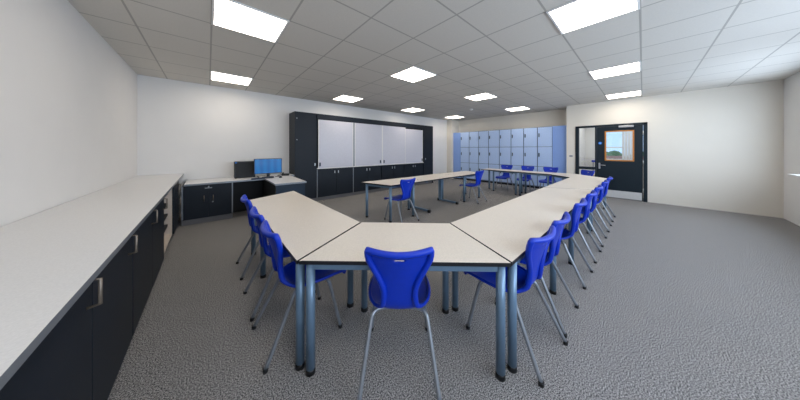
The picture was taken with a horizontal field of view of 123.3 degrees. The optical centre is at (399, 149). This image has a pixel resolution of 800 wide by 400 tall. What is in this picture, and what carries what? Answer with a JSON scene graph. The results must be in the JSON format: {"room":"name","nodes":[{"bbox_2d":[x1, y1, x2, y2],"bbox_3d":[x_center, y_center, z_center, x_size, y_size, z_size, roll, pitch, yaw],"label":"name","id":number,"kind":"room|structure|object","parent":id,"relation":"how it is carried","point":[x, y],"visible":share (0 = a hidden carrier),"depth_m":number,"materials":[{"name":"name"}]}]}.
{"room":"classroom","nodes":[
{"label":"classroom","id":0,"kind":"room"},
{"bbox_2d":[0,0,136,226],"bbox_3d":[-2.266,-0.010,0.969,0.100,2.820,8.260,0,0,-42],"label":"wall","id":1,"kind":"structure","parent":0,"point":[68,99],"depth_m":1.92,"materials":[{"name":"paint"}]},
{"bbox_2d":[137,75,446,216],"bbox_3d":[-1.146,-0.010,7.558,10.530,2.820,0.100,0,0,-42],"label":"wall","id":2,"kind":"structure","parent":0,"point":[195,130],"depth_m":4.84,"materials":[{"name":"paint"}]},
{"bbox_2d":[447,120,458,178],"bbox_3d":[2.610,-0.010,10.649,0.610,2.820,0.270,0,0,-42],"label":"wall","id":3,"kind":"structure","parent":2,"relation":"attached to","point":[452,125],"depth_m":10.44,"materials":[{"name":"beige paint"}]},
{"bbox_2d":[68,0,799,120],"bbox_3d":[1.631,-1.470,4.434,10.530,0.100,8.460,0,0,-42],"label":"ceiling","id":4,"kind":"structure","parent":0,"point":[512,51],"depth_m":3.04,"materials":[{"name":"tile"}]},
{"bbox_2d":[210,70,252,85],"bbox_3d":[-3.379,-1.414,4.330,0.642,0.012,0.642,0,0,-42],"label":"recessed light","id":5,"kind":"object","parent":4,"relation":"in","point":[217,76],"visible":1,"depth_m":4.29,"materials":[{"name":"white plastic"}]},
{"bbox_2d":[212,0,289,42],"bbox_3d":[-1.672,-1.414,2.409,0.642,0.012,0.642,0,0,-42],"label":"recessed light","id":6,"kind":"object","parent":4,"relation":"in","point":[232,15],"visible":1,"depth_m":2.36,"materials":[{"name":"white plastic"}]},
{"bbox_2d":[333,95,363,102],"bbox_3d":[-1.458,-1.414,6.037,0.642,0.012,0.642,0,0,-42],"label":"recessed light","id":7,"kind":"object","parent":4,"relation":"in","point":[346,98],"visible":1,"depth_m":5.98,"materials":[{"name":"white plastic"}]},
{"bbox_2d":[401,108,423,111],"bbox_3d":[0.463,-1.414,7.745,0.642,0.012,0.642,0,0,-42],"label":"recessed light","id":8,"kind":"object","parent":4,"relation":"in","point":[408,109],"visible":1,"depth_m":7.80,"materials":[{"name":"white plastic"}]},
{"bbox_2d":[389,66,436,82],"bbox_3d":[0.249,-1.414,4.117,0.642,0.012,0.642,0,0,-42],"label":"recessed light","id":9,"kind":"object","parent":4,"relation":"in","point":[412,74],"visible":1,"depth_m":4.07,"materials":[{"name":"white plastic"}]},
{"bbox_2d":[444,115,462,118],"bbox_3d":[2.384,-1.414,9.452,0.642,0.012,0.642,0,0,-42],"label":"recessed light","id":10,"kind":"object","parent":4,"relation":"in","point":[456,116],"visible":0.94,"depth_m":9.53,"materials":[{"name":"white plastic"}]},
{"bbox_2d":[463,92,496,100],"bbox_3d":[2.170,-1.414,5.824,0.642,0.012,0.642,0,0,-42],"label":"recessed light","id":11,"kind":"object","parent":4,"relation":"in","point":[482,96],"visible":1,"depth_m":5.75,"materials":[{"name":"white plastic"}]},
{"bbox_2d":[505,106,529,110],"bbox_3d":[4.091,-1.414,7.532,0.642,0.012,0.642,0,0,-42],"label":"recessed light","id":12,"kind":"object","parent":4,"relation":"in","point":[522,107],"visible":0.93,"depth_m":7.44,"materials":[{"name":"white plastic"}]},
{"bbox_2d":[546,0,639,33],"bbox_3d":[1.957,-1.414,2.196,0.642,0.012,0.642,0,0,-42],"label":"recessed light","id":13,"kind":"object","parent":4,"relation":"in","point":[574,15],"visible":1,"depth_m":2.23,"materials":[{"name":"white plastic"}]},
{"bbox_2d":[588,61,640,79],"bbox_3d":[3.877,-1.414,3.903,0.642,0.012,0.642,0,0,-42],"label":"recessed light","id":14,"kind":"object","parent":4,"relation":"in","point":[632,67],"visible":1,"depth_m":3.86,"materials":[{"name":"white plastic"}]},
{"bbox_2d":[605,90,641,98],"bbox_3d":[5.798,-1.414,5.611,0.642,0.012,0.642,0,0,-42],"label":"recessed light","id":15,"kind":"object","parent":4,"relation":"in","point":[639,92],"visible":1,"depth_m":5.54,"materials":[{"name":"white plastic"}]},
{"bbox_2d":[108,178,799,399],"bbox_3d":[1.631,1.450,4.434,10.530,0.100,8.460,0,0,-42],"label":"floor","id":16,"kind":"structure","parent":0,"point":[678,302],"depth_m":1.74,"materials":[{"name":"grey carpet"}]},
{"bbox_2d":[0,235,137,399],"bbox_3d":[-1.596,0.965,0.789,0.642,0.870,1.396,0,0,-42],"label":"base cabinet","id":17,"kind":"object","parent":16,"relation":"on","point":[82,356],"visible":0.61,"depth_m":0.94,"materials":[{"name":"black laminate"}]},
{"bbox_2d":[0,173,183,389],"bbox_3d":[-2.907,0.513,2.266,0.655,0.030,5.450,0,0,-42],"label":"countertop","id":18,"kind":"structure","parent":17,"relation":"on","point":[49,258],"depth_m":1.02,"materials":[{"name":"laminate"}]},
{"bbox_2d":[133,198,167,334],"bbox_3d":[-2.540,0.965,1.850,0.642,0.870,1.416,0,0,-42],"label":"base cabinet","id":19,"kind":"object","parent":16,"relation":"on","point":[147,262],"visible":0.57,"depth_m":1.86,"materials":[{"name":"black laminate"}]},
{"bbox_2d":[164,189,171,252],"bbox_3d":[-3.373,0.965,2.741,0.580,0.870,0.976,0,0,-42],"label":"drawer unit","id":20,"kind":"object","parent":16,"relation":"on","point":[167,212],"visible":0.12,"depth_m":3.25,"materials":[{"name":"beige laminate"}]},
{"bbox_2d":[172,181,180,233],"bbox_3d":[-3.922,0.965,3.405,0.642,0.870,0.696,0,0,-42],"label":"drawer unit","id":21,"kind":"object","parent":16,"relation":"on","point":[175,190],"visible":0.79,"depth_m":3.47,"materials":[{"name":"black laminate"}]},
{"bbox_2d":[181,182,232,225],"bbox_3d":[-3.933,1.036,4.441,0.741,0.728,0.816,0,0,-42],"label":"base cabinet","id":22,"kind":"object","parent":16,"relation":"on","point":[209,202],"visible":0.98,"depth_m":4.14,"materials":[{"name":"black laminate"}]},
{"bbox_2d":[233,180,262,211],"bbox_3d":[-3.277,1.036,5.195,1.235,0.727,0.020,0,0,-42],"label":"panel","id":23,"kind":"object","parent":16,"relation":"on","point":[251,189],"visible":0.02,"depth_m":4.94,"materials":[{"name":"black laminate"}]},
{"bbox_2d":[236,194,293,280],"bbox_3d":[-1.640,0.978,2.677,0.597,0.843,0.475,0,0,-42],"label":"chair","id":24,"kind":"object","parent":16,"relation":"on","point":[244,199],"visible":0.43,"depth_m":2.48,"materials":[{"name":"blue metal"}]},
{"bbox_2d":[243,206,315,321],"bbox_3d":[-1.148,0.978,2.124,0.597,0.843,0.475,0,0,-42],"label":"chair","id":25,"kind":"object","parent":16,"relation":"on","point":[253,213],"visible":0.51,"depth_m":1.93,"materials":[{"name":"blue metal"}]},
{"bbox_2d":[263,180,304,196],"bbox_3d":[-2.533,1.036,4.663,0.520,0.728,1.265,0,0,-42],"label":"base cabinet","id":26,"kind":"object","parent":16,"relation":"on","point":[269,189],"visible":0.18,"depth_m":4.27,"materials":[{"name":"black laminate"}]},
{"bbox_2d":[184,173,306,185],"bbox_3d":[-3.115,0.655,4.483,1.950,0.030,1.860,0,0,-42],"label":"countertop","id":27,"kind":"structure","parent":26,"relation":"on","point":[285,180],"depth_m":4.46,"materials":[{"name":"laminate"}]},
{"bbox_2d":[234,161,254,178],"bbox_3d":[-3.533,0.455,4.916,0.380,0.370,0.197,0,0,-42],"label":"computer tower","id":28,"kind":"object","parent":27,"relation":"on","point":[242,169],"visible":0.87,"depth_m":4.83,"materials":[{"name":"black plastic"}]},
{"bbox_2d":[251,177,273,179],"bbox_3d":[-3.021,0.629,4.753,0.120,0.021,0.420,0,0,45],"label":"keyboard","id":29,"kind":"object","parent":27,"relation":"on","point":[261,177],"visible":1,"depth_m":4.71,"materials":[{"name":"black plastic"}]},
{"bbox_2d":[254,158,281,176],"bbox_3d":[-3.056,0.424,5.003,0.560,0.428,0.240,0,0,-42],"label":"monitor","id":30,"kind":"object","parent":27,"relation":"on","point":[274,165],"visible":0.9,"depth_m":4.96,"materials":[{"name":"blue glass"}]},
{"bbox_2d":[252,220,345,374],"bbox_3d":[-0.783,0.978,1.713,0.597,0.843,0.475,0,0,-42],"label":"chair","id":31,"kind":"object","parent":16,"relation":"on","point":[286,274],"visible":0.77,"depth_m":1.62,"materials":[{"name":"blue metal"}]},
{"bbox_2d":[250,191,359,370],"bbox_3d":[-1.186,1.040,2.441,0.660,0.720,2.415,0,0,-42],"label":"table","id":32,"kind":"object","parent":16,"relation":"on","point":[304,225],"visible":0.81,"depth_m":1.91,"materials":[{"name":"laminate"}]},
{"bbox_2d":[289,111,432,200],"bbox_3d":[-0.793,0.215,7.432,5.410,2.370,0.547,0,0,-42],"label":"cabinet","id":33,"kind":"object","parent":16,"relation":"on","point":[333,154],"depth_m":6.49,"materials":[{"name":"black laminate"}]},
{"bbox_2d":[361,178,425,222],"bbox_3d":[-0.121,1.040,4.602,1.165,0.720,0.760,0,0,-42],"label":"table","id":34,"kind":"object","parent":16,"relation":"on","point":[388,183],"visible":0.86,"depth_m":4.45,"materials":[{"name":"laminate"}]},
{"bbox_2d":[357,247,441,399],"bbox_3d":[-0.004,0.978,1.450,0.475,0.843,0.597,0,0,0],"label":"chair","id":35,"kind":"object","parent":16,"relation":"on","point":[393,284],"visible":1,"depth_m":1.26,"materials":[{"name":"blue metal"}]},
{"bbox_2d":[384,178,418,222],"bbox_3d":[0.011,0.978,4.315,0.475,0.843,0.597,0,0,-44],"label":"chair","id":36,"kind":"object","parent":16,"relation":"on","point":[406,185],"visible":0.94,"depth_m":4.20,"materials":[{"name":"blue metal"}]},
{"bbox_2d":[299,222,510,381],"bbox_3d":[0.032,1.040,1.658,1.285,0.720,0.704,0,0,1],"label":"table","id":37,"kind":"object","parent":16,"relation":"on","point":[454,250],"visible":0.99,"depth_m":1.43,"materials":[{"name":"laminate"}]},
{"bbox_2d":[405,174,459,212],"bbox_3d":[0.840,1.040,5.407,1.334,0.720,0.725,0,0,-42],"label":"table","id":38,"kind":"object","parent":16,"relation":"on","point":[432,177],"visible":0.84,"depth_m":5.44,"materials":[{"name":"laminate"}]},
{"bbox_2d":[453,132,460,178],"bbox_3d":[2.875,0.300,10.433,0.460,2.200,0.391,0,0,-42],"label":"cabinet filler","id":39,"kind":"object","parent":16,"relation":"on","point":[456,136],"visible":0.52,"depth_m":10.25,"materials":[{"name":"blue laminate"}]},
{"bbox_2d":[439,171,479,201],"bbox_3d":[1.817,1.040,6.274,1.268,0.720,0.725,0,0,-42],"label":"table","id":40,"kind":"object","parent":16,"relation":"on","point":[464,174],"visible":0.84,"depth_m":6.10,"materials":[{"name":"laminate"}]},
{"bbox_2d":[461,132,469,179],"bbox_3d":[3.143,0.300,10.104,0.496,2.200,0.448,0,0,-42],"label":"locker","id":41,"kind":"object","parent":16,"relation":"on","point":[464,135],"visible":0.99,"depth_m":9.93,"materials":[{"name":"blue metal"}]},
{"bbox_2d":[459,170,486,203],"bbox_3d":[1.985,0.978,5.910,0.475,0.843,0.597,0,0,-42],"label":"chair","id":42,"kind":"object","parent":16,"relation":"on","point":[478,174],"visible":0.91,"depth_m":5.82,"materials":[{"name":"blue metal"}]},
{"bbox_2d":[469,131,478,180],"bbox_3d":[3.444,0.300,9.766,0.496,2.200,0.448,0,0,-42],"label":"locker","id":43,"kind":"object","parent":16,"relation":"on","point":[473,136],"visible":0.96,"depth_m":9.63,"materials":[{"name":"blue metal"}]},
{"bbox_2d":[479,131,488,182],"bbox_3d":[3.744,0.300,9.428,0.496,2.200,0.448,0,0,-42],"label":"locker","id":44,"kind":"object","parent":16,"relation":"on","point":[483,135],"visible":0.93,"depth_m":9.24,"materials":[{"name":"blue metal"}]},
{"bbox_2d":[489,130,499,183],"bbox_3d":[4.045,0.300,9.089,0.496,2.200,0.448,0,0,-42],"label":"locker","id":45,"kind":"object","parent":16,"relation":"on","point":[493,134],"visible":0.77,"depth_m":8.92,"materials":[{"name":"blue metal"}]},
{"bbox_2d":[481,168,523,194],"bbox_3d":[3.405,1.040,7.225,0.590,0.720,1.165,0,0,-42],"label":"table","id":46,"kind":"object","parent":16,"relation":"on","point":[489,169],"visible":0.88,"depth_m":6.99,"materials":[{"name":"laminate"}]},
{"bbox_2d":[495,165,513,189],"bbox_3d":[3.736,0.978,7.736,0.597,0.843,0.475,0,0,-42],"label":"chair","id":47,"kind":"object","parent":16,"relation":"on","point":[509,167],"visible":0.91,"depth_m":7.77,"materials":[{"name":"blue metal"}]},
{"bbox_2d":[499,129,510,184],"bbox_3d":[4.346,0.300,8.751,0.496,2.200,0.448,0,0,-42],"label":"locker","id":48,"kind":"object","parent":16,"relation":"on","point":[504,135],"visible":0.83,"depth_m":8.62,"materials":[{"name":"blue metal"}]},
{"bbox_2d":[463,225,567,387],"bbox_3d":[0.842,0.978,1.642,0.475,0.843,0.597,0,0,-38],"label":"chair","id":49,"kind":"object","parent":16,"relation":"on","point":[536,249],"visible":0.72,"depth_m":1.52,"materials":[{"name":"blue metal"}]},
{"bbox_2d":[511,128,523,186],"bbox_3d":[4.646,0.300,8.413,0.496,2.200,0.448,0,0,-42],"label":"locker","id":50,"kind":"object","parent":16,"relation":"on","point":[517,135],"visible":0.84,"depth_m":8.26,"materials":[{"name":"blue metal"}]},
{"bbox_2d":[450,187,591,373],"bbox_3d":[1.761,1.040,2.711,3.490,0.720,0.662,0,0,-42],"label":"table","id":51,"kind":"object","parent":16,"relation":"on","point":[505,228],"visible":0.74,"depth_m":1.93,"materials":[{"name":"laminate"}]},
{"bbox_2d":[517,166,535,191],"bbox_3d":[4.194,0.978,7.221,0.597,0.843,0.475,0,0,-42],"label":"chair","id":52,"kind":"object","parent":16,"relation":"on","point":[525,168],"visible":0.6,"depth_m":7.28,"materials":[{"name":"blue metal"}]},
{"bbox_2d":[524,127,537,187],"bbox_3d":[4.947,0.300,8.075,0.496,2.200,0.448,0,0,-42],"label":"locker","id":53,"kind":"object","parent":16,"relation":"on","point":[530,134],"visible":0.7,"depth_m":7.90,"materials":[{"name":"blue metal"}]},
{"bbox_2d":[517,171,553,195],"bbox_3d":[4.071,1.040,6.461,0.610,0.720,0.840,0,0,-42],"label":"table","id":54,"kind":"object","parent":16,"relation":"on","point":[526,173],"visible":0.59,"depth_m":6.45,"materials":[{"name":"laminate"}]},
{"bbox_2d":[495,211,578,337],"bbox_3d":[1.212,0.978,1.978,0.475,0.843,0.597,0,0,-42],"label":"chair","id":55,"kind":"object","parent":16,"relation":"on","point":[554,246],"visible":0.55,"depth_m":1.78,"materials":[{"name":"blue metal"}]},
{"bbox_2d":[538,126,551,188],"bbox_3d":[5.247,0.300,7.737,0.496,2.200,0.448,0,0,-42],"label":"locker","id":56,"kind":"object","parent":16,"relation":"on","point":[544,133],"visible":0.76,"depth_m":7.59,"materials":[{"name":"blue metal"}]},
{"bbox_2d":[539,167,557,188],"bbox_3d":[4.633,0.978,6.727,0.597,0.843,0.475,0,0,-42],"label":"chair","id":57,"kind":"object","parent":16,"relation":"on","point":[546,169],"visible":0.67,"depth_m":6.81,"materials":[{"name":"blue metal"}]},
{"bbox_2d":[552,125,565,181],"bbox_3d":[5.546,0.300,7.428,0.460,2.200,0.401,0,0,-42],"label":"cabinet filler","id":58,"kind":"object","parent":16,"relation":"on","point":[558,132],"visible":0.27,"depth_m":7.28,"materials":[{"name":"blue laminate"}]},
{"bbox_2d":[546,173,606,230],"bbox_3d":[3.809,1.040,4.890,3.128,0.720,1.152,0,0,-42],"label":"table","id":59,"kind":"object","parent":16,"relation":"on","point":[570,181],"visible":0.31,"depth_m":4.59,"materials":[{"name":"laminate"}]},
{"bbox_2d":[561,198,592,289],"bbox_3d":[1.833,0.978,2.529,0.475,0.843,0.597,0,0,-42],"label":"chair","id":60,"kind":"object","parent":16,"relation":"on","point":[576,211],"visible":0.65,"depth_m":2.33,"materials":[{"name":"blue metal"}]},
{"bbox_2d":[565,185,606,246],"bbox_3d":[2.894,0.978,3.473,0.475,0.843,0.597,0,0,-42],"label":"chair","id":61,"kind":"object","parent":16,"relation":"on","point":[600,187],"visible":0.51,"depth_m":3.27,"materials":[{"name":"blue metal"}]},
{"bbox_2d":[581,169,594,175],"bbox_3d":[4.880,0.978,5.861,0.597,0.843,0.475,0,0,0],"label":"chair","id":62,"kind":"object","parent":16,"relation":"on","point":[583,172],"visible":0.22,"depth_m":5.88,"materials":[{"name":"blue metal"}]},
{"bbox_2d":[578,190,601,263],"bbox_3d":[2.386,0.978,3.021,0.475,0.843,0.597,0,0,-42],"label":"chair","id":63,"kind":"object","parent":16,"relation":"on","point":[589,196],"visible":0.57,"depth_m":2.82,"materials":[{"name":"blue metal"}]},
{"bbox_2d":[583,176,615,221],"bbox_3d":[4.097,0.978,4.542,0.475,0.843,0.597,0,0,-42],"label":"chair","id":64,"kind":"object","parent":16,"relation":"on","point":[609,178],"visible":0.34,"depth_m":4.34,"materials":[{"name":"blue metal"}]},
{"bbox_2d":[595,180,611,231],"bbox_3d":[3.514,0.978,4.024,0.475,0.843,0.597,0,0,-42],"label":"chair","id":65,"kind":"object","parent":16,"relation":"on","point":[605,182],"visible":0.44,"depth_m":3.82,"materials":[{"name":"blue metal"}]},
{"bbox_2d":[459,106,568,172],"bbox_3d":[4.150,-0.010,9.014,0.680,2.820,4.760,0,0,-42],"label":"wall","id":66,"kind":"structure","parent":0,"point":[560,117],"depth_m":8.52,"materials":[{"name":"beige paint"}]},
{"bbox_2d":[579,128,594,174],"bbox_3d":[8.018,0.000,6.385,2.730,2.800,4.290,0,0,-42],"label":"wall","id":67,"kind":"structure","parent":0,"point":[586,135],"depth_m":8.67,"materials":[{"name":"paint"}]},
{"bbox_2d":[606,147,621,159],"bbox_3d":[8.345,-0.250,7.967,0.060,1.300,1.220,0,0,-42],"label":"window","id":68,"kind":"structure","parent":67,"relation":"in","point":[606,147],"depth_m":8.19,"materials":[{"name":"white plastic"}]},
{"bbox_2d":[622,131,632,159],"bbox_3d":[8.444,-0.270,7.750,0.020,1.300,0.666,0,0,-42],"label":"vertical blind","id":69,"kind":"object","parent":67,"relation":"attached to","point":[627,136],"visible":0.25,"depth_m":7.89,"materials":[{"name":"fabric"}]},
{"bbox_2d":[569,80,783,217],"bbox_3d":[6.684,-0.010,5.741,0.120,2.820,3.500,0,0,-42],"label":"wall","id":70,"kind":"structure","parent":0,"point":[721,148],"depth_m":5.00,"materials":[{"name":"beige paint"}]},
{"bbox_2d":[575,122,647,201],"bbox_3d":[6.085,0.335,6.312,0.198,2.130,1.510,0,0,-42],"label":"door","id":71,"kind":"structure","parent":70,"relation":"attached to","point":[629,181],"depth_m":6.08,"materials":[{"name":"black wood"}]},
{"bbox_2d":[784,72,799,225],"bbox_3d":[4.237,-0.010,1.157,9.870,2.820,0.100,0,0,-42],"label":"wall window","id":72,"kind":"structure","parent":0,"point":[792,83],"depth_m":4.13,"materials":[{"name":"paint"}]},
{"label":"outside","id":73,"kind":"structure","parent":0,"visible":0},
{"bbox_3d":[19.283,1.450,17.141,28.400,0.100,40.000,0,0,-42],"label":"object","id":74,"kind":"structure","parent":73,"visible":0},
{"bbox_2d":[606,150,621,155],"bbox_3d":[11.724,0.702,11.222,1.508,1.472,7.494,0,0,-42],"label":"hedge","id":75,"kind":"object","parent":74,"relation":"on","point":[611,153],"visible":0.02,"depth_m":11.31,"materials":[{"name":"green plant"}]},
{"bbox_2d":[606,156,621,158],"bbox_3d":[10.991,0.860,10.439,0.300,1.080,6.000,0,0,-42],"label":"wall","id":76,"kind":"structure","parent":74,"relation":"on","point":[607,157],"depth_m":10.68,"materials":[{"name":"brick"}]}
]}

